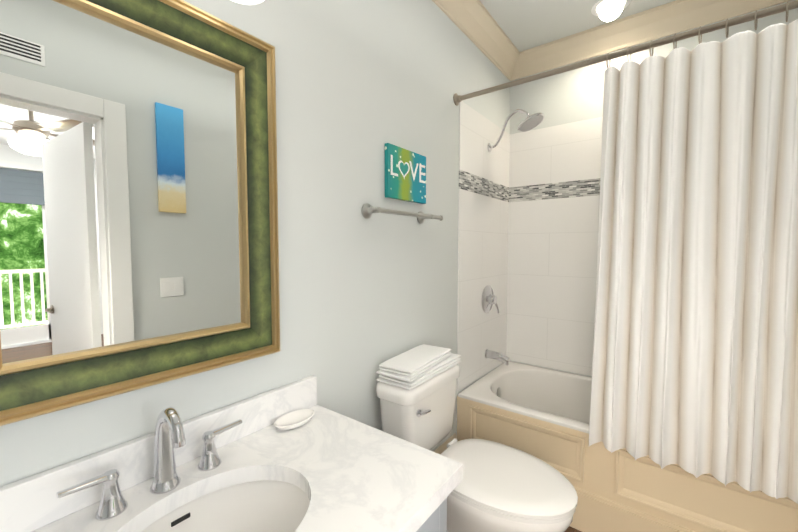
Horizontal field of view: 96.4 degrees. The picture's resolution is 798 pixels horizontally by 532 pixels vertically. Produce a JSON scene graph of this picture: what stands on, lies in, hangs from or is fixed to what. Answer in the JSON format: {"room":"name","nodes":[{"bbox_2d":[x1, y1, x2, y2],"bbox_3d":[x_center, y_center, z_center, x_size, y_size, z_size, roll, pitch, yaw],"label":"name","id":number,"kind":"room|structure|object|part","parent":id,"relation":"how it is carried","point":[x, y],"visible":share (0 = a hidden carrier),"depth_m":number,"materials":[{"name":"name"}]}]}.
{"room":"bathroom","nodes":[
{"label":"bathroom","id":0,"kind":"room"},
{"bbox_2d":[0,0,509,486],"bbox_3d":[-0.400,-0.040,1.220,0.120,2.800,4.150,2,4,37],"label":"wall","id":1,"kind":"structure","parent":0,"point":[360,84],"depth_m":1.37,"materials":[{"name":"white paint"}]},
{"bbox_2d":[0,0,279,425],"bbox_3d":[-0.588,-0.180,0.827,0.045,0.920,0.680,2,4,37],"label":"mirror","id":2,"kind":"object","parent":1,"relation":"attached to","point":[139,245],"visible":1,"depth_m":0.81,"materials":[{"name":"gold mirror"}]},
{"bbox_2d":[231,0,264,4],"bbox_3d":[-0.539,-0.850,0.718,0.212,0.370,0.527,2,4,37],"label":"light","id":3,"kind":"object","parent":1,"relation":"attached to","point":[249,2],"visible":1,"depth_m":0.92,"materials":[{"name":"white glass"}]},
{"bbox_2d":[361,203,442,223],"bbox_3d":[0.035,-0.233,1.618,0.074,0.062,0.551,2,4,37],"label":"towel rail","id":4,"kind":"object","parent":1,"relation":"attached to","point":[367,210],"visible":1,"depth_m":1.50,"materials":[{"name":"silver metal"}]},
{"bbox_2d":[385,143,425,203],"bbox_3d":[0.037,-0.418,1.654,0.023,0.230,0.300,2,4,37],"label":"art","id":5,"kind":"object","parent":1,"relation":"attached to","point":[405,174],"visible":1,"depth_m":1.62,"materials":[{"name":"fabric"}]},
{"bbox_2d":[565,526,581,531],"bbox_3d":[1.781,1.511,-1.054,6.440,0.140,5.250,2,4,37],"label":"floor","id":6,"kind":"structure","parent":0,"point":[570,529],"depth_m":1.75,"materials":[{"name":"brown wood"}]},
{"bbox_2d":[0,375,462,531],"bbox_3d":[-0.359,0.901,0.717,0.608,0.971,0.980,2,4,37],"label":"bathroom vanity","id":7,"kind":"object","parent":6,"relation":"on","point":[323,469],"visible":0.88,"depth_m":0.87,"materials":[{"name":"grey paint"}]},
{"bbox_2d":[56,407,241,520],"bbox_3d":[-0.516,0.414,0.804,0.127,0.195,0.365,2,4,37],"label":"faucet","id":8,"kind":"object","parent":7,"relation":"on","point":[169,436],"visible":1,"depth_m":0.80,"materials":[{"name":"silver metal"}]},
{"bbox_2d":[141,480,309,531],"bbox_3d":[-0.372,0.627,0.725,0.358,0.140,0.447,2,4,37],"label":"basin","id":9,"kind":"object","parent":7,"relation":"in","point":[233,505],"depth_m":0.88,"materials":[{"name":"white ceramic"}]},
{"bbox_2d":[274,409,314,429],"bbox_3d":[-0.328,0.485,1.124,0.087,0.019,0.140,2,4,37],"label":"soap dish","id":10,"kind":"object","parent":7,"relation":"on","point":[294,419],"visible":0.98,"depth_m":1.12,"materials":[{"name":"white ceramic"}]},
{"bbox_2d":[433,433,457,453],"bbox_3d":[0.024,1.159,1.726,0.018,0.269,1.055,2,4,37],"label":"baseboard","id":11,"kind":"structure","parent":6,"relation":"on","point":[440,449],"depth_m":2.00,"materials":[{"name":"beige wood"}]},
{"bbox_2d":[376,364,577,531],"bbox_3d":[0.311,0.895,1.470,0.766,0.824,0.454,2,4,37],"label":"toilet","id":12,"kind":"object","parent":6,"relation":"on","point":[500,487],"visible":0.67,"depth_m":1.38,"materials":[{"name":"white ceramic"}]},
{"bbox_2d":[376,344,460,389],"bbox_3d":[0.096,0.435,1.605,0.188,0.078,0.450,2,4,37],"label":"towels","id":13,"kind":"object","parent":12,"relation":"on","point":[414,367],"visible":1,"depth_m":1.50,"materials":[{"name":"white fabric"}]},
{"bbox_3d":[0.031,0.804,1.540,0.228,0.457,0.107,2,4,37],"label":"handle","id":14,"kind":"part","parent":12,"relation":"part of","materials":[{"name":"silver metal"}]},
{"bbox_3d":[0.401,0.821,1.398,0.541,0.048,0.400,2,4,37],"label":"seat","id":15,"kind":"part","parent":12,"relation":"part of","materials":[{"name":"white plastic"}]},
{"bbox_2d":[457,361,797,531],"bbox_3d":[1.187,1.044,2.008,1.514,0.549,0.809,2,4,37],"label":"bathtub","id":16,"kind":"object","parent":6,"relation":"on","point":[542,413],"visible":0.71,"depth_m":1.71,"materials":[{"name":"beige wood"}]},
{"bbox_2d":[480,0,675,51],"bbox_3d":[0.253,-1.462,0.648,1.760,0.100,4.150,2,4,37],"label":"ceiling","id":17,"kind":"structure","parent":0,"point":[524,25],"depth_m":2.14,"materials":[{"name":"grey paint"}]},
{"bbox_2d":[591,0,630,16],"bbox_3d":[1.204,-1.480,2.030,0.196,0.008,0.196,2,4,37],"label":"recessed light","id":18,"kind":"object","parent":17,"relation":"in","point":[602,8],"visible":1,"depth_m":2.04,"materials":[{"name":"white"}]},
{"bbox_2d":[509,0,797,376],"bbox_3d":[1.521,-0.096,2.289,1.640,2.800,0.120,2,4,37],"label":"wall","id":19,"kind":"structure","parent":0,"point":[574,95],"depth_m":2.40,"materials":[{"name":"white tile"}]},
{"bbox_2d":[432,0,523,80],"bbox_3d":[-0.311,-1.367,1.083,0.104,0.134,3.910,2,4,37],"label":"crown molding","id":20,"kind":"structure","parent":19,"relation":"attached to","point":[476,23],"depth_m":2.17,"materials":[{"name":"beige wood"}]},
{"bbox_2d":[457,101,602,391],"bbox_3d":[1.195,-0.090,1.959,1.520,1.717,0.800,2,4,37],"label":"wall tile","id":21,"kind":"structure","parent":19,"relation":"attached to","point":[528,215],"depth_m":2.48,"materials":[{"name":"tile"}]},
{"bbox_2d":[481,285,499,312],"bbox_3d":[0.633,0.228,2.423,0.073,0.192,0.190,2,4,37],"label":"shower valve","id":22,"kind":"object","parent":21,"relation":"attached to","point":[488,299],"visible":0.98,"depth_m":2.41,"materials":[{"name":"silver metal"}]},
{"bbox_2d":[485,349,509,364],"bbox_3d":[0.669,0.616,2.416,0.163,0.080,0.064,2,4,37],"label":"tub spout","id":23,"kind":"object","parent":21,"relation":"attached to","point":[495,355],"visible":1,"depth_m":2.40,"materials":[{"name":"silver metal"}]},
{"bbox_2d":[487,109,544,151],"bbox_3d":[0.744,-0.877,2.280,0.351,0.240,0.172,2,4,37],"label":"shower head","id":24,"kind":"object","parent":21,"relation":"attached to","point":[528,123],"visible":1,"depth_m":2.24},
{"bbox_2d":[520,0,791,76],"bbox_3d":[1.410,-1.423,2.163,1.290,0.134,0.104,2,4,37],"label":"crown molding","id":25,"kind":"structure","parent":19,"relation":"attached to","point":[677,16],"depth_m":2.15,"materials":[{"name":"beige wood"}]},
{"bbox_3d":[0.905,0.012,0.228,0.120,2.800,3.910,2,4,37],"label":"wall","id":26,"kind":"structure","parent":0,"visible":0},
{"bbox_2d":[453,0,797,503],"bbox_3d":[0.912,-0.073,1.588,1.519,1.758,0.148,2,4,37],"label":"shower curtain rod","id":27,"kind":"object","parent":26,"relation":"attached to","point":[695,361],"visible":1,"depth_m":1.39,"materials":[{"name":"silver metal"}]},
{"bbox_2d":[589,19,797,503],"bbox_3d":[1.200,-0.018,1.370,0.793,1.670,0.148,2,4,37],"label":"shower curtain","id":28,"kind":"object","parent":27,"relation":"hanging from","point":[695,361],"depth_m":1.39,"materials":[{"name":"fabric"}]}
]}

